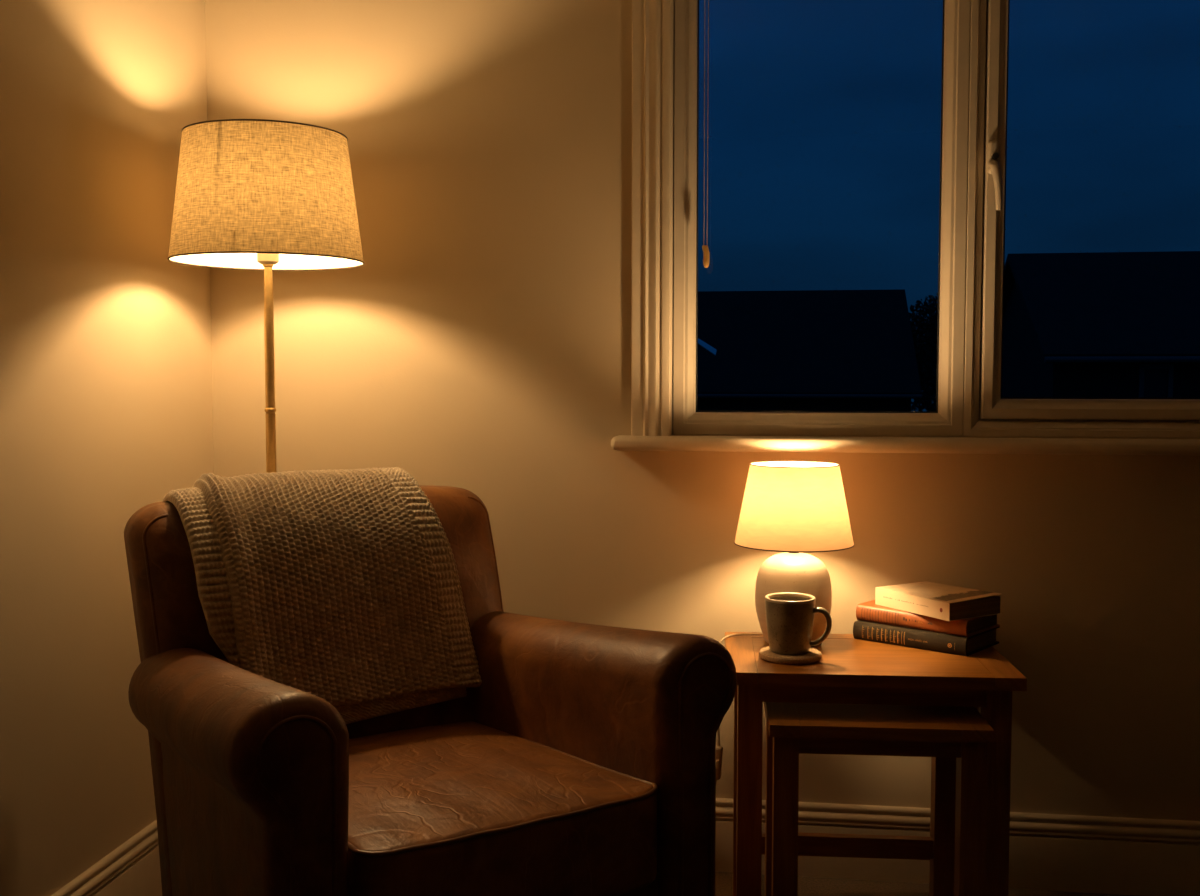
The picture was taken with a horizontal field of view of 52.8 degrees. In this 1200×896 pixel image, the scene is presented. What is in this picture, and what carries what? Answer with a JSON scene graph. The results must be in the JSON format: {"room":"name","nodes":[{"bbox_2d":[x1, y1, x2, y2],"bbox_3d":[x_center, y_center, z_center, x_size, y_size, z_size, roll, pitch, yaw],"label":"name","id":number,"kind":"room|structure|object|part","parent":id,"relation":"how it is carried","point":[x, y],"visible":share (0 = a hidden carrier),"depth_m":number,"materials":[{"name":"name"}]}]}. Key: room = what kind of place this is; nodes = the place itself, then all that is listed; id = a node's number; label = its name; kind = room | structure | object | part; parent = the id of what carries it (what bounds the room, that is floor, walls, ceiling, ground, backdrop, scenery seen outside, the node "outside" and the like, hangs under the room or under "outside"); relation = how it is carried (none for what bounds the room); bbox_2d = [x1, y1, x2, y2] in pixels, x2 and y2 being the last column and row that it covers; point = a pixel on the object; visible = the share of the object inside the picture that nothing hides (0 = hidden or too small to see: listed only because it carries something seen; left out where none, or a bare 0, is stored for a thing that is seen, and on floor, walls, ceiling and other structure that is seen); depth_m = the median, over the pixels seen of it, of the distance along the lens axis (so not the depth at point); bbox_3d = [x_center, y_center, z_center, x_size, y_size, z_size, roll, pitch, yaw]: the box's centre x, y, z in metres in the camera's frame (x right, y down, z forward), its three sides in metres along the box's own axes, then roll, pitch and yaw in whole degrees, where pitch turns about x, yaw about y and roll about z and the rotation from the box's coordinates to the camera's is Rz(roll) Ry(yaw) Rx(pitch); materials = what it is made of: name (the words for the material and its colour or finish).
{"room":"living room","nodes":[
{"label":"living room","id":0,"kind":"room"},
{"bbox_2d":[0,0,213,895],"bbox_3d":[-1.279,-0.224,-0.027,0.200,2.450,5.216,0,3,8],"label":"wall","id":1,"kind":"structure","parent":0,"point":[106,397],"depth_m":2.07,"materials":[{"name":"beige paint"}]},
{"bbox_2d":[51,819,161,895],"bbox_3d":[-1.158,0.921,0.125,0.017,0.146,5.016,0,3,8],"label":"baseboard","id":2,"kind":"structure","parent":1,"relation":"attached to","point":[133,868],"depth_m":2.20,"materials":[{"name":"paint"}]},
{"bbox_2d":[205,0,1199,820],"bbox_3d":[1.411,-0.365,2.355,4.865,2.450,0.260,0,3,8],"label":"wall","id":3,"kind":"structure","parent":0,"point":[480,344],"depth_m":2.44,"materials":[{"name":"beige paint"}]},
{"bbox_2d":[631,0,673,435],"bbox_3d":[0.984,-0.656,2.271,1.856,1.282,0.052,0,3,8],"label":"trim","id":4,"kind":"structure","parent":3,"relation":"attached to","point":[652,20],"depth_m":2.39,"materials":[{"name":"paint"}]},
{"bbox_2d":[611,0,1199,455],"bbox_3d":[0.986,-0.603,2.277,1.931,1.227,0.136,0,3,8],"label":"window","id":5,"kind":"structure","parent":3,"relation":"in","point":[970,402],"depth_m":2.34,"materials":[{"name":"white plastic"}]},
{"bbox_2d":[702,0,709,267],"bbox_3d":[0.207,-0.782,2.342,0.015,0.862,0.013,0,3,8],"label":"blind cord","id":6,"kind":"object","parent":5,"relation":"hanging from","point":[706,254],"visible":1,"depth_m":2.35,"materials":[{"name":"brown fabric"}]},
{"bbox_3d":[0.207,-0.374,2.366,0.015,0.044,0.013,0,3,8],"label":"cord pull","id":7,"kind":"part","parent":6,"relation":"part of","materials":[{"name":"gold metal"}]},
{"bbox_3d":[0.430,-0.624,2.388,0.566,1.198,0.070,0,3,8],"label":"frame","id":8,"kind":"part","parent":5,"relation":"part of","materials":[{"name":"white plastic"}]},
{"bbox_3d":[0.984,-0.004,2.300,1.931,0.028,0.110,0,3,8],"label":"sill","id":9,"kind":"part","parent":5,"relation":"part of","materials":[{"name":"paint"}]},
{"bbox_3d":[0.750,-0.555,2.309,0.023,0.064,0.016,0,3,8],"label":"handle","id":10,"kind":"part","parent":5,"relation":"part of","materials":[{"name":"white plastic"}]},
{"bbox_3d":[0.749,-0.499,2.297,0.021,0.097,0.029,-1,4,-20],"label":"lever","id":11,"kind":"part","parent":5,"relation":"part of","materials":[{"name":"white plastic"}]},
{"bbox_3d":[1.269,-0.617,2.270,1.128,1.198,0.070,0,3,8],"label":"frame","id":12,"kind":"part","parent":5,"relation":"part of","materials":[{"name":"white plastic"}]},
{"bbox_2d":[715,798,1199,895],"bbox_3d":[1.392,0.792,2.287,4.465,0.146,0.017,0,3,8],"label":"baseboard","id":13,"kind":"structure","parent":3,"relation":"attached to","point":[1051,852],"depth_m":2.35,"materials":[{"name":"paint"}]},
{"bbox_2d":[715,872,1137,895],"bbox_3d":[1.048,1.111,-0.144,4.865,0.200,5.476,0,3,8],"label":"floor","id":14,"kind":"structure","parent":0,"point":[807,886],"depth_m":2.36,"materials":[{"name":"brown carpet"}]},
{"bbox_2d":[167,119,364,472],"bbox_3d":[-0.613,0.146,2.263,0.350,1.440,0.350,0,3,8],"label":"floor lamp","id":15,"kind":"object","parent":14,"relation":"on","point":[269,196],"visible":0.92,"depth_m":2.10,"materials":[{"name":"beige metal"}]},
{"bbox_3d":[-0.613,-0.458,2.227,0.347,0.228,0.347,0,3,8],"label":"lamp shade","id":16,"kind":"part","parent":15,"relation":"part of","materials":[{"name":"fabric"}]},
{"bbox_2d":[124,485,736,895],"bbox_3d":[-0.308,0.489,1.886,0.730,0.799,0.810,-2,4,-32],"label":"armchair","id":17,"kind":"object","parent":14,"relation":"on","point":[581,761],"visible":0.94,"depth_m":1.69,"materials":[{"name":"brown leather"}]},
{"bbox_3d":[-0.527,0.547,1.700,0.143,0.556,0.697,-2,4,-31],"label":"arm","id":18,"kind":"part","parent":17,"relation":"part of","materials":[{"name":"brown leather"}]},
{"bbox_3d":[-0.345,0.565,1.405,0.094,0.507,0.009,-2,4,-32],"label":"panel","id":19,"kind":"part","parent":17,"relation":"part of","materials":[{"name":"brown leather"}]},
{"bbox_3d":[-0.449,0.437,2.091,0.654,0.719,0.308,-2,4,-32],"label":"backrest","id":20,"kind":"part","parent":17,"relation":"part of","materials":[{"name":"brown leather"}]},
{"bbox_2d":[163,467,481,723],"bbox_3d":[-0.483,0.246,2.105,0.490,0.415,0.318,-2,4,-32],"label":"knitted throw","id":21,"kind":"object","parent":17,"relation":"on","point":[342,587],"visible":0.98,"depth_m":2.01,"materials":[{"name":"fabric"}]},
{"bbox_2d":[348,721,656,895],"bbox_3d":[-0.253,0.525,1.808,0.444,0.146,0.616,-2,4,-32],"label":"seat cushion","id":22,"kind":"object","parent":17,"relation":"on","point":[437,808],"depth_m":1.62,"materials":[{"name":"brown leather"}]},
{"bbox_3d":[-0.044,0.529,2.006,0.143,0.556,0.697,-2,4,-34],"label":"arm","id":23,"kind":"part","parent":17,"relation":"part of","materials":[{"name":"brown leather"}]},
{"bbox_3d":[0.145,0.546,1.715,0.094,0.507,0.008,-2,4,-32],"label":"panel","id":24,"kind":"part","parent":17,"relation":"part of","materials":[{"name":"brown leather"}]},
{"bbox_2d":[725,632,1026,895],"bbox_3d":[0.466,0.618,2.158,0.483,0.510,0.318,0,3,5],"label":"table","id":25,"kind":"object","parent":14,"relation":"on","point":[850,670],"visible":0.75,"depth_m":2.02,"materials":[{"name":"brown wood"}]},
{"bbox_3d":[0.274,0.620,2.296,0.041,0.489,0.041,0,3,5],"label":"leg","id":26,"kind":"part","parent":25,"relation":"part of","materials":[{"name":"brown wood"}]},
{"bbox_3d":[0.253,0.634,2.056,0.041,0.489,0.041,0,3,5],"label":"leg","id":27,"kind":"part","parent":25,"relation":"part of","materials":[{"name":"brown wood"}]},
{"bbox_2d":[715,461,853,782],"bbox_3d":[0.273,0.446,2.261,0.390,0.839,0.230,0,3,8],"label":"table lamp","id":28,"kind":"object","parent":25,"relation":"on","point":[796,509],"visible":0.83,"depth_m":2.16,"materials":[{"name":"fabric"}]},
{"bbox_2d":[715,746,722,779],"bbox_3d":[0.219,0.588,2.259,0.021,0.064,0.014,0,3,8],"label":"switch","id":29,"kind":"object","parent":28,"relation":"attached to","point":[719,749],"depth_m":2.25,"materials":[{"name":"beige plastic"}]},
{"bbox_3d":[0.357,0.103,2.223,0.217,0.146,0.217,0,3,8],"label":"lamp shade","id":30,"kind":"part","parent":28,"relation":"part of","materials":[{"name":"fabric"}]},
{"bbox_2d":[759,646,821,664],"bbox_3d":[0.331,0.360,2.107,0.109,0.012,0.109,0,3,8],"label":"coaster","id":31,"kind":"object","parent":25,"relation":"on","point":[814,655],"visible":0.74,"depth_m":2.07,"materials":[{"name":"brown wood"}]},
{"bbox_2d":[765,592,831,654],"bbox_3d":[0.340,0.306,2.106,0.107,0.096,0.088,-1,3,-11],"label":"mug","id":32,"kind":"object","parent":31,"relation":"on","point":[789,615],"visible":1,"depth_m":2.07,"materials":[{"name":"grey ceramic"}]},
{"bbox_3d":[0.381,0.308,2.084,0.037,0.068,0.017,1,4,22],"label":"handle","id":33,"kind":"part","parent":32,"relation":"part of","materials":[{"name":"grey ceramic"}]},
{"bbox_2d":[853,620,999,655],"bbox_3d":[0.603,0.342,2.240,0.221,0.032,0.145,3,5,41],"label":"book","id":34,"kind":"object","parent":25,"relation":"on","point":[864,630],"visible":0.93,"depth_m":2.18,"materials":[{"name":"paper"}]},
{"bbox_2d":[856,600,999,636],"bbox_3d":[0.607,0.310,2.243,0.220,0.030,0.136,3,5,43],"label":"book","id":35,"kind":"object","parent":34,"relation":"on","point":[869,611],"visible":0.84,"depth_m":2.19,"materials":[{"name":"red paper"}]},
{"bbox_2d":[875,581,1000,620],"bbox_3d":[0.620,0.278,2.224,0.131,0.037,0.184,-2,4,-30],"label":"book","id":36,"kind":"object","parent":35,"relation":"on","point":[931,599],"visible":1,"depth_m":2.18,"materials":[{"name":"paper"}]},
{"bbox_3d":[0.658,0.637,2.021,0.041,0.489,0.041,0,3,5],"label":"leg","id":37,"kind":"part","parent":25,"relation":"part of","materials":[{"name":"brown wood"}]},
{"bbox_2d":[763,702,993,895],"bbox_3d":[0.462,0.659,2.087,0.354,0.437,0.270,0,3,5],"label":"table","id":38,"kind":"object","parent":14,"relation":"on","point":[955,738],"visible":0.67,"depth_m":1.97,"materials":[{"name":"brown wood"}]},
{"bbox_3d":[0.323,0.661,2.207,0.040,0.417,0.040,0,3,5],"label":"leg","id":39,"kind":"part","parent":38,"relation":"part of","materials":[{"name":"brown wood"}]},
{"bbox_3d":[0.304,0.674,1.995,0.040,0.417,0.040,0,3,5],"label":"leg","id":40,"kind":"part","parent":38,"relation":"part of","materials":[{"name":"brown wood"}]},
{"bbox_3d":[0.620,0.663,2.182,0.040,0.417,0.040,0,3,5],"label":"leg","id":41,"kind":"part","parent":38,"relation":"part of","materials":[{"name":"brown wood"}]},
{"bbox_3d":[0.601,0.676,1.969,0.040,0.417,0.040,0,3,5],"label":"leg","id":42,"kind":"part","parent":38,"relation":"part of","materials":[{"name":"brown wood"}]},
{"label":"outside","id":43,"kind":"structure","parent":0,"visible":0},
{"bbox_3d":[9.423,-0.090,67.162,120.000,0.200,124.584,0,3,8],"label":"ground","id":44,"kind":"structure","parent":43,"visible":0},
{"bbox_2d":[697,289,921,410],"bbox_3d":[0.454,-1.925,40.731,19.050,6.605,9.820,0,3,8],"label":"house","id":45,"kind":"structure","parent":44,"relation":"on","point":[796,350],"depth_m":36.80,"materials":[{"name":"brick"}]},
{"bbox_2d":[909,293,937,411],"bbox_3d":[13.751,-2.547,48.044,4.387,7.203,4.500,-1,4,-18],"label":"tree","id":46,"kind":"object","parent":44,"relation":"on","point":[925,335],"visible":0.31,"depth_m":47.21,"materials":[{"name":"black plant"}]},
{"bbox_2d":[1002,251,1199,397],"bbox_3d":[17.475,-0.984,25.746,17.060,6.505,7.720,0,3,8],"label":"house","id":47,"kind":"structure","parent":44,"relation":"on","point":[1094,324],"depth_m":24.41,"materials":[{"name":"brick"}]},
{"bbox_3d":[10.675,-0.949,23.276,0.460,1.170,0.020,0,3,8],"label":"pane","id":48,"kind":"part","parent":47,"relation":"part of","materials":[{"name":"black glass"}]}
]}

